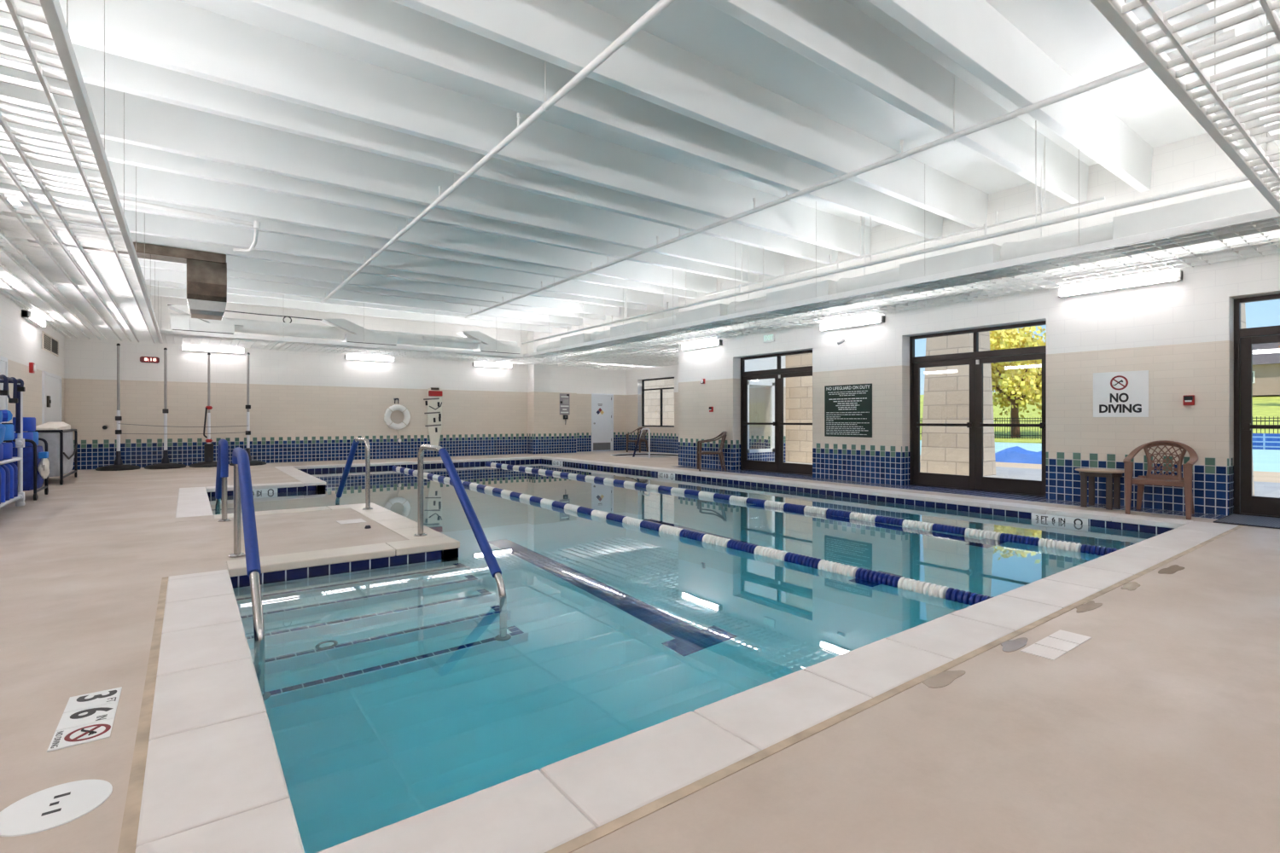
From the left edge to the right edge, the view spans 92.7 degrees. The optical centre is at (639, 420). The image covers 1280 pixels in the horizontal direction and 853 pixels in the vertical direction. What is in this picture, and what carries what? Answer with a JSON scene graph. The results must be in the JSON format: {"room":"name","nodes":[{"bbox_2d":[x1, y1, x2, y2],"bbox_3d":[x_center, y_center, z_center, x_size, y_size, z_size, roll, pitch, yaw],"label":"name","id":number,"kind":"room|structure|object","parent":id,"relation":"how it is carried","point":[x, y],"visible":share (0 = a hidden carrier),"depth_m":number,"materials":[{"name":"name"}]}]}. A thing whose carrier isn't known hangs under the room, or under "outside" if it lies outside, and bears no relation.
{"room":"indoor swimming pool","nodes":[
{"label":"indoor swimming pool","id":0,"kind":"room"},
{"bbox_2d":[0,214,63,432],"bbox_3d":[-6.877,-1.125,5.326,0.300,4.590,20.350,0,0,-37],"label":"wall","id":1,"kind":"structure","parent":0,"point":[20,340],"depth_m":10.47,"materials":[{"name":"paint"}]},
{"bbox_2d":[0,355,7,442],"bbox_3d":[-9.221,0.095,8.754,0.040,2.050,1.050,0,0,-37],"label":"door","id":2,"kind":"structure","parent":1,"relation":"in","point":[3,361],"depth_m":9.00,"materials":[{"name":"white paint"}]},
{"bbox_2d":[21,309,46,327],"bbox_3d":[-10.537,-1.760,10.611,0.120,0.120,1.300,0,0,-37],"label":"wall light","id":3,"kind":"object","parent":1,"relation":"attached to","point":[28,316],"visible":1,"depth_m":10.39,"materials":[{"name":"white paint"}]},
{"bbox_2d":[30,312,45,326],"bbox_3d":[-10.506,-1.758,10.634,0.028,0.105,1.240,0,0,-37],"label":"diffuser","id":4,"kind":"object","parent":3,"relation":"attached to","point":[34,319],"depth_m":10.66,"materials":[{"name":"white"}]},
{"bbox_2d":[41,331,58,356],"bbox_3d":[-11.768,-1.510,12.188,0.020,0.340,1.700,0,0,-37],"label":"air vent","id":5,"kind":"object","parent":1,"relation":"in","point":[49,344],"visible":1,"depth_m":12.13,"materials":[{"name":"white metal"}]},
{"bbox_2d":[41,371,61,479],"bbox_3d":[-11.858,0.095,12.308,0.040,2.050,2.000,0,0,-37],"label":"door","id":6,"kind":"structure","parent":1,"relation":"in","point":[51,383],"depth_m":12.23,"materials":[{"name":"white paint"}]},
{"bbox_2d":[64,295,625,470],"bbox_3d":[-6.764,-1.125,18.266,15.900,4.590,0.300,0,0,-37],"label":"wall","id":7,"kind":"structure","parent":0,"point":[306,406],"depth_m":16.33,"materials":[{"name":"paint"}]},
{"bbox_2d":[139,356,159,363],"bbox_3d":[-11.611,-1.430,14.451,0.360,0.140,0.053,0,0,-37],"label":"wall clock","id":8,"kind":"object","parent":7,"relation":"attached to","point":[142,359],"visible":1,"depth_m":14.43,"materials":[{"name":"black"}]},
{"bbox_2d":[180,344,244,354],"bbox_3d":[-10.591,-1.760,15.166,1.300,0.120,0.120,0,0,-37],"label":"wall light","id":9,"kind":"object","parent":7,"relation":"attached to","point":[197,348],"visible":1,"depth_m":15.11,"materials":[{"name":"white paint"}]},
{"bbox_2d":[344,354,394,361],"bbox_3d":[-7.667,-1.760,17.334,1.300,0.120,0.120,0,0,-37],"label":"wall light","id":10,"kind":"object","parent":7,"relation":"attached to","point":[346,357],"visible":1,"depth_m":17.28,"materials":[{"name":"white paint"}]},
{"bbox_2d":[423,387,442,445],"bbox_3d":[-6.217,-0.100,18.363,0.545,1.760,0.165,0,0,-37],"label":"board","id":11,"kind":"object","parent":7,"relation":"attached to","point":[433,403],"visible":0.94,"depth_m":18.39,"materials":[{"name":"white plastic"}]},
{"bbox_2d":[472,361,511,368],"bbox_3d":[-4.712,-1.760,19.527,1.300,0.120,0.120,0,0,-37],"label":"wall light","id":12,"kind":"object","parent":7,"relation":"attached to","point":[479,364],"visible":1,"depth_m":19.46,"materials":[{"name":"white paint"}]},
{"bbox_2d":[591,393,613,451],"bbox_3d":[-1.383,0.080,22.131,0.950,2.080,0.145,0,0,-37],"label":"door","id":13,"kind":"structure","parent":7,"relation":"in","point":[602,427],"depth_m":22.16,"materials":[{"name":"white paint"}]},
{"bbox_2d":[527,325,576,454],"bbox_3d":[-2.962,-1.150,20.626,1.620,4.540,0.460,0,0,-37],"label":"wall","id":14,"kind":"structure","parent":0,"point":[548,433],"depth_m":20.31,"materials":[{"name":"paint"}]},
{"bbox_2d":[559,393,569,414],"bbox_3d":[-2.549,-0.540,20.640,0.380,0.720,0.010,0,0,-37],"label":"sign","id":15,"kind":"object","parent":14,"relation":"attached to","point":[564,398],"visible":1,"depth_m":20.63,"materials":[{"name":"white"}]},
{"bbox_2d":[0,0,1279,333],"bbox_3d":[-0.702,-3.260,10.094,15.900,0.720,20.650,0,0,-37],"label":"ceiling","id":16,"kind":"structure","parent":0,"point":[328,125],"depth_m":6.59,"materials":[{"name":"paint"}]},
{"bbox_2d":[0,177,260,251],"bbox_3d":[-6.441,-2.786,8.136,1.429,0.128,3.357,0,0,21],"label":"drain pipe","id":17,"kind":"object","parent":16,"relation":"attached to","point":[256,224],"visible":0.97,"depth_m":8.34,"materials":[{"name":"white paint"}]},
{"bbox_2d":[81,242,226,320],"bbox_3d":[-8.049,-2.330,10.178,1.900,1.100,0.500,0,0,-37],"label":"duct","id":18,"kind":"object","parent":16,"relation":"hanging from","point":[206,271],"visible":0.9,"depth_m":10.37,"materials":[{"name":"metal"}]},
{"bbox_2d":[186,298,226,320],"bbox_3d":[-7.523,-1.915,10.594,0.558,0.270,0.459,0,0,-37],"label":"outlet","id":19,"kind":"object","parent":18,"relation":"attached to","point":[212,309],"depth_m":10.46,"materials":[{"name":"metal"}]},
{"bbox_2d":[320,0,674,303],"bbox_3d":[-3.046,-3.096,8.436,0.078,0.648,15.220,0,0,-37],"label":"pipe","id":20,"kind":"object","parent":16,"relation":"hanging from","point":[660,5],"visible":0.95,"depth_m":5.60,"materials":[{"name":"metal"}]},
{"bbox_2d":[0,0,1279,365],"bbox_3d":[-2.047,-2.625,9.096,11.910,1.590,20.010,0,0,-37],"label":"cable tray","id":21,"kind":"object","parent":16,"relation":"hanging from","point":[75,289],"depth_m":6.41,"materials":[{"name":"white paint"}]},
{"bbox_2d":[167,304,321,323],"bbox_3d":[-9.004,-2.442,14.487,3.500,0.220,0.026,0,0,-37],"label":"pipe","id":22,"kind":"object","parent":21,"relation":"hanging from","point":[167,305],"visible":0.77,"depth_m":14.69,"materials":[{"name":"white metal"}]},
{"bbox_2d":[168,305,520,354],"bbox_3d":[-6.913,-2.219,15.604,8.150,0.583,0.599,0,0,-37],"label":"air duct","id":23,"kind":"object","parent":21,"relation":"hanging from","point":[345,330],"visible":0.85,"depth_m":15.08,"materials":[{"name":"white metal"}]},
{"bbox_2d":[465,28,1236,318],"bbox_3d":[-0.219,-3.096,10.533,0.078,0.648,15.220,0,0,-37],"label":"pipe","id":24,"kind":"object","parent":16,"relation":"hanging from","point":[1231,33],"visible":0.95,"depth_m":6.24,"materials":[{"name":"metal"}]},
{"bbox_2d":[521,120,1279,344],"bbox_3d":[1.154,-2.803,11.502,0.070,1.234,15.300,0,0,-37],"label":"pipe","id":25,"kind":"object","parent":16,"relation":"hanging from","point":[1241,178],"visible":0.98,"depth_m":7.43,"materials":[{"name":"metal"}]},
{"bbox_2d":[704,136,1105,296],"bbox_3d":[3.270,-2.946,9.523,0.058,0.948,6.600,0,0,-37],"label":"pipe","id":26,"kind":"object","parent":16,"relation":"hanging from","point":[1101,199],"visible":0.98,"depth_m":8.37,"materials":[{"name":"metal"}]},
{"bbox_2d":[536,164,1279,351],"bbox_3d":[1.736,-2.630,11.435,0.586,1.580,15.700,0,0,-37],"label":"air duct","id":27,"kind":"object","parent":16,"relation":"hanging from","point":[1247,200],"visible":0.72,"depth_m":7.55,"materials":[{"name":"white metal"}]},
{"bbox_2d":[0,450,1279,852],"bbox_3d":[-0.702,1.180,10.094,15.300,0.120,20.050,0,0,-37],"label":"floor","id":28,"kind":"structure","parent":0,"point":[1159,732],"depth_m":2.35,"materials":[{"name":"concrete"}]},
{"bbox_2d":[0,375,25,508],"bbox_3d":[-7.591,0.299,6.976,0.480,1.642,2.250,0,0,-37],"label":"rack","id":29,"kind":"object","parent":28,"relation":"on","point":[20,442],"visible":0.94,"depth_m":7.93,"materials":[{"name":"white plastic"}]},
{"bbox_2d":[0,465,5,502],"bbox_3d":[-7.720,0.747,7.184,0.349,0.473,0.127,0,0,-37],"label":"kickboard","id":30,"kind":"object","parent":29,"relation":"on","point":[2,470],"visible":0.98,"depth_m":7.25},
{"bbox_2d":[0,374,9,395],"bbox_3d":[-7.475,-0.412,7.149,0.107,0.244,0.101,0,0,-37],"label":"belt","id":31,"kind":"object","parent":29,"relation":"hanging from","point":[2,392],"visible":0.94,"depth_m":7.14,"materials":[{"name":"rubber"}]},
{"bbox_2d":[0,464,10,500],"bbox_3d":[-7.851,0.747,7.360,0.349,0.473,0.127,0,0,-37],"label":"kickboard","id":32,"kind":"object","parent":29,"relation":"on","point":[5,468],"visible":0.59,"depth_m":7.43,"materials":[{"name":"blue plastic"}]},
{"bbox_2d":[1,442,12,459],"bbox_3d":[-8.058,0.385,7.620,0.311,0.200,0.477,0,0,-38],"label":"float","id":33,"kind":"object","parent":29,"relation":"on","point":[8,447],"visible":0.73,"depth_m":7.61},
{"bbox_2d":[3,424,14,440],"bbox_3d":[-8.047,0.154,7.629,0.311,0.200,0.477,-1,1,-38],"label":"float","id":34,"kind":"object","parent":33,"relation":"on","point":[9,431],"visible":0.64,"depth_m":7.62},
{"bbox_2d":[3,463,14,499],"bbox_3d":[-7.982,0.747,7.537,0.349,0.473,0.127,0,0,-37],"label":"kickboard","id":35,"kind":"object","parent":29,"relation":"on","point":[10,468],"visible":0.31,"depth_m":7.61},
{"bbox_2d":[6,377,18,403],"bbox_3d":[-7.773,-0.372,7.551,0.107,0.324,0.102,0,0,-37],"label":"belt","id":36,"kind":"object","parent":29,"relation":"hanging from","point":[14,400],"visible":0.75,"depth_m":7.55,"materials":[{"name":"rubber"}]},
{"bbox_2d":[8,462,17,497],"bbox_3d":[-8.113,0.747,7.714,0.349,0.473,0.127,0,0,-37],"label":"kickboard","id":37,"kind":"object","parent":29,"relation":"on","point":[15,468],"visible":0.22,"depth_m":7.79,"materials":[{"name":"blue plastic"}]},
{"bbox_2d":[3,437,48,500],"bbox_3d":[-8.833,0.691,8.700,0.460,0.857,0.941,0,0,-37],"label":"cart","id":38,"kind":"object","parent":28,"relation":"on","point":[32,480],"visible":0.59,"depth_m":8.48,"materials":[{"name":"paint"}]},
{"bbox_2d":[9,431,33,447],"bbox_3d":[-8.720,0.270,8.538,0.311,0.200,0.477,0,0,-27],"label":"float","id":39,"kind":"object","parent":38,"relation":"on","point":[26,435],"visible":0.49,"depth_m":8.51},
{"bbox_2d":[1,417,35,431],"bbox_3d":[-8.833,0.060,8.691,0.311,0.200,0.477,0,0,-27],"label":"float","id":40,"kind":"object","parent":39,"relation":"on","point":[29,423],"visible":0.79,"depth_m":8.64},
{"bbox_2d":[37,451,49,478],"bbox_3d":[-8.449,0.640,8.649,0.122,0.380,0.234,0,0,-37],"label":"bottle","id":41,"kind":"object","parent":38,"relation":"attached to","point":[43,466],"visible":1,"depth_m":8.59,"materials":[{"name":"white plastic"}]},
{"bbox_2d":[32,429,77,484],"bbox_3d":[-10.672,0.645,11.133,0.464,0.950,1.798,0,0,-37],"label":"hamper","id":42,"kind":"object","parent":28,"relation":"on","point":[61,453],"visible":0.55,"depth_m":10.57,"materials":[{"name":"fabric"}]},
{"bbox_2d":[35,422,70,430],"bbox_3d":[-10.622,0.101,11.046,0.380,0.137,1.500,0,0,-37],"label":"folded cloth","id":43,"kind":"object","parent":42,"relation":"on","point":[48,426],"visible":0.91,"depth_m":10.66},
{"bbox_2d":[0,779,112,837],"bbox_3d":[-1.697,1.117,1.767,0.256,0.007,0.256,0,0,-37],"label":"lid","id":44,"kind":"object","parent":28,"relation":"on","point":[55,806],"visible":1,"depth_m":1.75,"materials":[{"name":"white"}]},
{"bbox_2d":[46,686,122,752],"bbox_3d":[-2.083,1.115,2.304,0.160,0.010,0.497,0,0,-37],"label":"depth marker","id":45,"kind":"object","parent":28,"relation":"on","point":[88,718],"visible":1,"depth_m":2.27,"materials":[{"name":"white"}]},
{"bbox_2d":[95,343,140,471],"bbox_3d":[-11.776,-0.305,13.776,0.721,2.850,0.721,0,0,31],"label":"pole","id":46,"kind":"object","parent":28,"relation":"on","point":[119,466],"visible":1,"depth_m":13.75,"materials":[{"name":"grey metal"}]},
{"bbox_2d":[114,451,122,465],"bbox_3d":[-11.776,0.865,13.776,0.160,0.330,0.156,0,0,-37],"label":"socket","id":47,"kind":"object","parent":46,"relation":"attached to","point":[118,461],"depth_m":13.74,"materials":[{"name":"paint"}]},
{"bbox_2d":[144,348,186,469],"bbox_3d":[-11.089,-0.285,14.260,0.721,2.810,0.721,0,0,31],"label":"pole","id":48,"kind":"object","parent":28,"relation":"on","point":[165,464],"visible":1,"depth_m":14.23,"materials":[{"name":"grey metal"}]},
{"bbox_2d":[189,352,216,467],"bbox_3d":[-10.435,-0.255,14.771,0.721,2.750,0.721,0,0,31],"label":"pole","id":49,"kind":"object","parent":28,"relation":"on","point":[208,448],"visible":0.98,"depth_m":14.74,"materials":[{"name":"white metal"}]},
{"bbox_2d":[229,352,266,465],"bbox_3d":[-9.792,-0.285,15.248,0.721,2.810,0.721,0,0,31],"label":"pole","id":50,"kind":"object","parent":28,"relation":"on","point":[247,406],"visible":0.84,"depth_m":15.22,"materials":[{"name":"grey metal"}]},
{"bbox_2d":[625,427,648,453],"bbox_3d":[-0.065,0.685,21.440,0.653,0.870,0.637,0,0,33],"label":"patio chair","id":51,"kind":"object","parent":28,"relation":"on","point":[639,428],"visible":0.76,"depth_m":21.39,"materials":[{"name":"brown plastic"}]},
{"bbox_2d":[632,428,650,458],"bbox_3d":[0.018,0.760,18.593,0.064,1.048,1.324,0,0,-24],"label":"handrail","id":52,"kind":"object","parent":28,"relation":"on","point":[641,431],"visible":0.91,"depth_m":18.40,"materials":[{"name":"silver metal"}]},
{"bbox_2d":[610,453,678,457],"bbox_3d":[0.252,1.567,19.549,2.400,0.905,2.400,0,0,-37],"label":"hot tub","id":53,"kind":"object","parent":28,"relation":"in","point":[625,454],"visible":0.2,"depth_m":20.50,"materials":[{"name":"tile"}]},
{"bbox_2d":[117,492,1244,852],"bbox_3d":[-1.896,1.139,9.971,9.125,0.043,15.525,0,0,-37],"label":"trim","id":54,"kind":"structure","parent":28,"relation":"on","point":[127,844],"depth_m":2.13,"materials":[{"name":"tile"}]},
{"bbox_2d":[921,670,965,688],"bbox_3d":[1.320,1.119,2.649,0.288,0.002,0.094,0,0,-37],"label":"puddle","id":55,"kind":"object","parent":28,"relation":"on","point":[945,678],"visible":1,"depth_m":2.64,"materials":[{"name":"liquid"}]},
{"bbox_2d":[1000,637,1027,652],"bbox_3d":[1.867,1.119,3.049,0.288,0.002,0.092,0,0,-37],"label":"puddle","id":56,"kind":"object","parent":28,"relation":"on","point":[1014,645],"visible":1,"depth_m":3.04,"materials":[{"name":"liquid"}]},
{"bbox_2d":[1020,629,1091,660],"bbox_3d":[2.082,1.118,3.045,0.492,0.004,0.140,0,0,-37],"label":"depth marker","id":57,"kind":"object","parent":28,"relation":"on","point":[1060,642],"visible":1,"depth_m":3.03,"materials":[{"name":"tile"}]},
{"bbox_2d":[1076,600,1102,612],"bbox_3d":[2.679,1.119,3.654,0.344,0.002,0.086,0,0,-37],"label":"puddle","id":58,"kind":"object","parent":28,"relation":"on","point":[1090,605],"visible":1,"depth_m":3.65,"materials":[{"name":"liquid"}]},
{"bbox_2d":[1120,581,1140,590],"bbox_3d":[3.314,1.119,4.114,0.284,0.002,0.085,0,0,-37],"label":"puddle","id":59,"kind":"object","parent":28,"relation":"on","point":[1132,585],"visible":1,"depth_m":4.10,"materials":[{"name":"liquid"}]},
{"bbox_2d":[1122,440,1198,519],"bbox_3d":[6.201,0.681,7.255,0.637,0.870,0.653,0,0,-43],"label":"patio chair","id":60,"kind":"object","parent":28,"relation":"on","point":[1152,480],"visible":1,"depth_m":7.26,"materials":[{"name":"brown plastic"}]},
{"bbox_2d":[1157,564,1184,574],"bbox_3d":[3.974,1.119,4.561,0.436,0.002,0.098,0,0,-37],"label":"puddle","id":61,"kind":"object","parent":28,"relation":"on","point":[1172,569],"visible":1,"depth_m":4.54,"materials":[{"name":"liquid"}]},
{"bbox_2d":[1213,513,1279,529],"bbox_3d":[7.086,1.109,6.284,0.910,0.014,1.590,0,0,-37],"label":"door mat","id":62,"kind":"object","parent":28,"relation":"on","point":[1241,520],"visible":1,"depth_m":6.68,"materials":[{"name":"black rubber"}]},
{"bbox_2d":[207,459,1174,587],"bbox_3d":[-1.921,1.843,9.999,8.690,1.355,15.170,0,0,-37],"label":"tiles","id":63,"kind":"object","parent":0,"point":[326,569],"visible":0.03,"depth_m":8.04,"materials":[{"name":"tile"}]},
{"bbox_2d":[215,438,231,522],"bbox_3d":[-5.160,1.169,7.510,0.124,1.902,2.036,0,0,-37],"label":"handrail","id":64,"kind":"object","parent":63,"relation":"on","point":[223,448],"visible":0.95,"depth_m":6.74,"materials":[{"name":"metal"}]},
{"bbox_2d":[227,447,264,640],"bbox_3d":[-2.740,1.169,4.247,0.124,1.902,2.036,0,0,-37],"label":"handrail","id":65,"kind":"object","parent":63,"relation":"on","point":[243,495],"visible":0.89,"depth_m":4.05,"materials":[{"name":"metal"}]},
{"bbox_2d":[335,437,372,510],"bbox_3d":[-3.972,1.175,8.392,0.124,1.891,2.036,0,0,-37],"label":"handrail","id":66,"kind":"object","parent":63,"relation":"on","point":[356,441],"visible":0.93,"depth_m":7.83,"materials":[{"name":"metal"}]},
{"bbox_2d":[413,444,506,596],"bbox_3d":[-1.552,1.175,5.129,0.124,1.891,2.036,0,0,-37],"label":"handrail","id":67,"kind":"object","parent":63,"relation":"on","point":[485,547],"visible":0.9,"depth_m":4.99,"materials":[{"name":"metal"}]},
{"bbox_2d":[208,461,1159,852],"bbox_3d":[-1.921,1.785,9.999,8.410,1.070,14.890,0,0,-37],"label":"pool water","id":68,"kind":"object","parent":63,"relation":"on","point":[392,694],"visible":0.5,"depth_m":3.84,"materials":[{"name":"liquid"}]},
{"bbox_2d":[392,465,993,605],"bbox_3d":[-2.013,1.232,9.931,0.114,0.111,14.830,0,0,-37],"label":"lane rope","id":69,"kind":"object","parent":68,"relation":"on","point":[958,596],"visible":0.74,"depth_m":5.56,"materials":[{"name":"plastic"}]},
{"bbox_2d":[485,461,1120,555],"bbox_3d":[0.019,1.232,11.438,0.114,0.111,14.830,0,0,-37],"label":"lane rope","id":70,"kind":"object","parent":68,"relation":"on","point":[1098,550],"visible":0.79,"depth_m":7.54,"materials":[{"name":"plastic"}]},
{"bbox_2d":[135,456,1238,852],"bbox_3d":[-1.921,1.167,9.999,9.050,0.106,15.530,0,0,-37],"label":"pool coping","id":71,"kind":"object","parent":63,"relation":"on","point":[214,782],"visible":0.87,"depth_m":2.28,"materials":[{"name":"concrete"}]},
{"bbox_2d":[1031,512,1087,525],"bbox_3d":[5.148,1.230,7.492,0.012,0.130,0.600,0,0,-37],"label":"depth marker","id":72,"kind":"object","parent":63,"relation":"attached to","point":[1037,516],"visible":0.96,"depth_m":7.48,"materials":[{"name":"white"}]},
{"bbox_2d":[625,350,785,462],"bbox_3d":[1.764,-1.125,19.861,0.300,4.590,7.300,0,0,-37],"label":"wall","id":73,"kind":"structure","parent":0,"point":[662,439],"depth_m":20.83,"materials":[{"name":"paint"}]},
{"bbox_2d":[641,377,674,427],"bbox_3d":[0.714,-0.615,21.411,0.060,1.710,2.060,0,0,-37],"label":"window","id":74,"kind":"structure","parent":73,"relation":"in","point":[642,381],"depth_m":21.49,"materials":[{"name":"brown metal"}]},
{"bbox_2d":[744,356,777,461],"bbox_3d":[2.516,-1.125,16.061,3.020,4.590,0.300,0,0,-37],"label":"wall","id":75,"kind":"structure","parent":0,"point":[765,363],"depth_m":16.58,"materials":[{"name":"paint"}]},
{"bbox_2d":[747,381,774,453],"bbox_3d":[3.232,-0.080,16.455,1.100,1.900,0.080,0,0,-37],"label":"window","id":76,"kind":"structure","parent":75,"relation":"in","point":[755,383],"depth_m":16.68,"materials":[{"name":"white metal"}]},
{"bbox_2d":[678,118,1279,515],"bbox_3d":[5.059,-1.125,9.823,0.330,4.590,13.350,0,0,-37],"label":"wall","id":77,"kind":"structure","parent":0,"point":[1182,332],"depth_m":8.36,"materials":[{"name":"paint"}]},
{"bbox_2d":[552,345,678,370],"bbox_3d":[0.209,-1.853,18.894,3.310,0.047,6.960,0,0,-37],"label":"ceiling","id":78,"kind":"structure","parent":77,"relation":"attached to","point":[644,359],"depth_m":19.01,"materials":[{"name":"white paint"}]},
{"bbox_2d":[680,339,722,350],"bbox_3d":[1.437,-1.760,14.327,0.120,0.120,1.300,0,0,-37],"label":"wall light","id":79,"kind":"object","parent":77,"relation":"attached to","point":[719,342],"visible":1,"depth_m":14.23,"materials":[{"name":"white paint"}]},
{"bbox_2d":[740,349,812,476],"bbox_3d":[2.918,-0.140,12.867,0.120,2.520,2.150,0,0,-37],"label":"door","id":80,"kind":"structure","parent":77,"relation":"in","point":[778,466],"depth_m":12.91,"materials":[{"name":"brown metal"}]},
{"bbox_2d":[824,384,872,437],"bbox_3d":[3.814,-0.170,11.215,0.010,0.960,1.000,0,0,-37],"label":"sign","id":81,"kind":"object","parent":77,"relation":"attached to","point":[847,408],"visible":1,"depth_m":11.19,"materials":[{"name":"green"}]},
{"bbox_2d":[819,314,884,331],"bbox_3d":[3.832,-1.760,11.098,0.120,0.120,1.300,0,0,-37],"label":"wall light","id":82,"kind":"object","parent":77,"relation":"attached to","point":[878,319],"visible":1,"depth_m":11.02,"materials":[{"name":"white paint"}]},
{"bbox_2d":[673,465,1262,519],"bbox_3d":[4.567,1.138,10.124,0.760,0.044,11.880,0,0,-37],"label":"pool edge","id":83,"kind":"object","parent":77,"relation":"attached to","point":[993,495],"depth_m":9.39,"materials":[{"name":"blue tile"}]},
{"bbox_2d":[697,430,727,471],"bbox_3d":[1.610,0.681,13.604,0.637,0.870,0.653,0,0,0],"label":"patio chair","id":84,"kind":"object","parent":83,"relation":"on","point":[723,434],"visible":1,"depth_m":13.39,"materials":[{"name":"brown plastic"}]},
{"bbox_2d":[1075,468,1124,510],"bbox_3d":[5.889,0.874,7.805,0.462,0.484,0.544,0,0,-37],"label":"side table","id":85,"kind":"object","parent":83,"relation":"on","point":[1108,474],"visible":0.93,"depth_m":7.77,"materials":[{"name":"brown plastic"}]},
{"bbox_2d":[909,320,1046,497],"bbox_3d":[5.305,-0.160,9.650,0.120,2.560,2.160,0,0,-37],"label":"door","id":86,"kind":"structure","parent":77,"relation":"in","point":[975,481],"depth_m":9.66,"materials":[{"name":"brown metal"}]},
{"bbox_2d":[1057,270,1182,297],"bbox_3d":[6.186,-1.760,7.926,0.120,0.120,1.300,0,0,-37],"label":"wall light","id":87,"kind":"object","parent":77,"relation":"attached to","point":[1177,276],"visible":1,"depth_m":7.84,"materials":[{"name":"white paint"}]},
{"bbox_2d":[1093,370,1148,417],"bbox_3d":[6.243,-0.335,7.937,0.014,0.590,0.590,0,0,-37],"label":"sign","id":88,"kind":"object","parent":77,"relation":"attached to","point":[1125,393],"visible":1,"depth_m":7.92,"materials":[{"name":"white"}]},
{"bbox_2d":[1183,395,1194,405],"bbox_3d":[6.630,-0.240,7.371,0.068,0.120,0.100,0,0,-37],"label":"station","id":89,"kind":"object","parent":77,"relation":"attached to","point":[1188,399],"visible":1,"depth_m":7.36,"materials":[{"name":"red plastic"}]},
{"bbox_2d":[1233,293,1279,517],"bbox_3d":[7.715,-0.160,6.402,0.120,2.560,2.150,0,0,-37],"label":"door","id":90,"kind":"structure","parent":77,"relation":"in","point":[1245,503],"depth_m":7.18,"materials":[{"name":"brown metal"}]},
{"bbox_3d":[-7.099,-0.510,17.763,0.176,0.267,0.108,0,0,-37],"label":"wall hook","id":91,"kind":"object","parent":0,"visible":0},
{"bbox_2d":[383,403,411,430],"bbox_3d":[-7.054,-0.090,17.733,0.783,0.783,0.204,0,0,-37],"label":"life ring","id":92,"kind":"object","parent":91,"relation":"hanging from","point":[404,410],"visible":1,"depth_m":17.67,"materials":[{"name":"white plastic"}]},
{"label":"outside","id":93,"kind":"structure","parent":0,"visible":0},
{"bbox_2d":[919,392,1279,443],"bbox_3d":[37.243,-1.230,46.306,75.000,5.700,150.000,0,0,-37],"label":"lawn","id":94,"kind":"structure","parent":93,"point":[1263,406],"depth_m":50.55,"materials":[{"name":"green plant"}]},
{"bbox_2d":[989,325,1046,437],"bbox_3d":[26.470,-3.146,42.527,12.514,8.771,10.160,0,0,-33],"label":"autumn tree","id":95,"kind":"object","parent":94,"relation":"on","point":[1018,385],"visible":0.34,"depth_m":39.97,"materials":[{"name":"yellow plant"}]},
{"bbox_2d":[919,440,1279,472],"bbox_3d":[17.922,1.380,23.256,16.500,0.280,44.000,0,0,-37],"label":"pool cover","id":96,"kind":"object","parent":94,"relation":"on","point":[1263,460],"visible":0.02,"depth_m":22.17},
{"bbox_2d":[919,416,1279,439],"bbox_3d":[25.999,0.520,37.964,0.040,1.400,50.000,0,0,-37],"label":"iron fence","id":97,"kind":"object","parent":94,"relation":"on","point":[995,418],"visible":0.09,"depth_m":39.34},
{"bbox_2d":[1252,343,1279,395],"bbox_3d":[60.313,-4.980,59.685,11.200,5.400,19.200,0,0,-37],"label":"house","id":98,"kind":"structure","parent":94,"relation":"on","point":[1265,357],"depth_m":55.90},
{"bbox_2d":[1252,433,1279,449],"bbox_3d":[32.993,1.045,17.628,0.800,0.950,29.000,0,0,-37],"label":"wall","id":99,"kind":"structure","parent":94,"relation":"on","point":[1260,441],"depth_m":25.77,"materials":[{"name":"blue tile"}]},
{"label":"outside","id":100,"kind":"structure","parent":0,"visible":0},
{"bbox_2d":[597,450,1279,497],"bbox_3d":[1.777,1.400,19.995,6.320,0.440,150.000,0,0,-37],"label":"patio","id":101,"kind":"structure","parent":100,"point":[1261,489],"depth_m":12.78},
{"bbox_2d":[785,353,812,463],"bbox_3d":[5.030,-0.980,17.447,1.530,4.320,1.530,0,0,-37],"label":"stone pier","id":102,"kind":"structure","parent":101,"relation":"on","point":[799,390],"depth_m":17.05,"materials":[{"name":"stone"}]},
{"bbox_2d":[919,331,995,476],"bbox_3d":[6.924,-0.980,13.292,1.100,4.320,1.100,0,0,-37],"label":"brick wall","id":103,"kind":"structure","parent":101,"relation":"on","point":[945,450],"depth_m":13.00,"materials":[{"name":"brick"}]},
{"bbox_2d":[1240,302,1254,495],"bbox_3d":[8.861,-0.980,9.674,1.100,4.320,1.100,0,0,-37],"label":"stone pier","id":104,"kind":"structure","parent":101,"relation":"on","point":[1242,305],"depth_m":9.50,"materials":[{"name":"stone"}]},
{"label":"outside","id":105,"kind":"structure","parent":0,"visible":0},
{"bbox_2d":[919,455,1279,482],"bbox_3d":[5.720,1.405,22.920,3.500,0.430,150.000,0,0,-37],"label":"paving","id":106,"kind":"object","parent":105,"point":[1274,477],"depth_m":13.72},
{"bbox_2d":[608,378,674,425],"bbox_3d":[0.524,-1.100,29.338,0.800,4.560,7.500,0,0,-37],"label":"stone wall","id":107,"kind":"structure","parent":106,"relation":"on","point":[652,398],"depth_m":28.23,"materials":[{"name":"stone"}]},
{"bbox_2d":[994,446,1041,464],"bbox_3d":[11.066,0.890,16.956,1.220,0.600,3.650,0,0,-37],"label":"tarp","id":108,"kind":"object","parent":106,"relation":"on","point":[1015,455],"visible":0.21,"depth_m":17.06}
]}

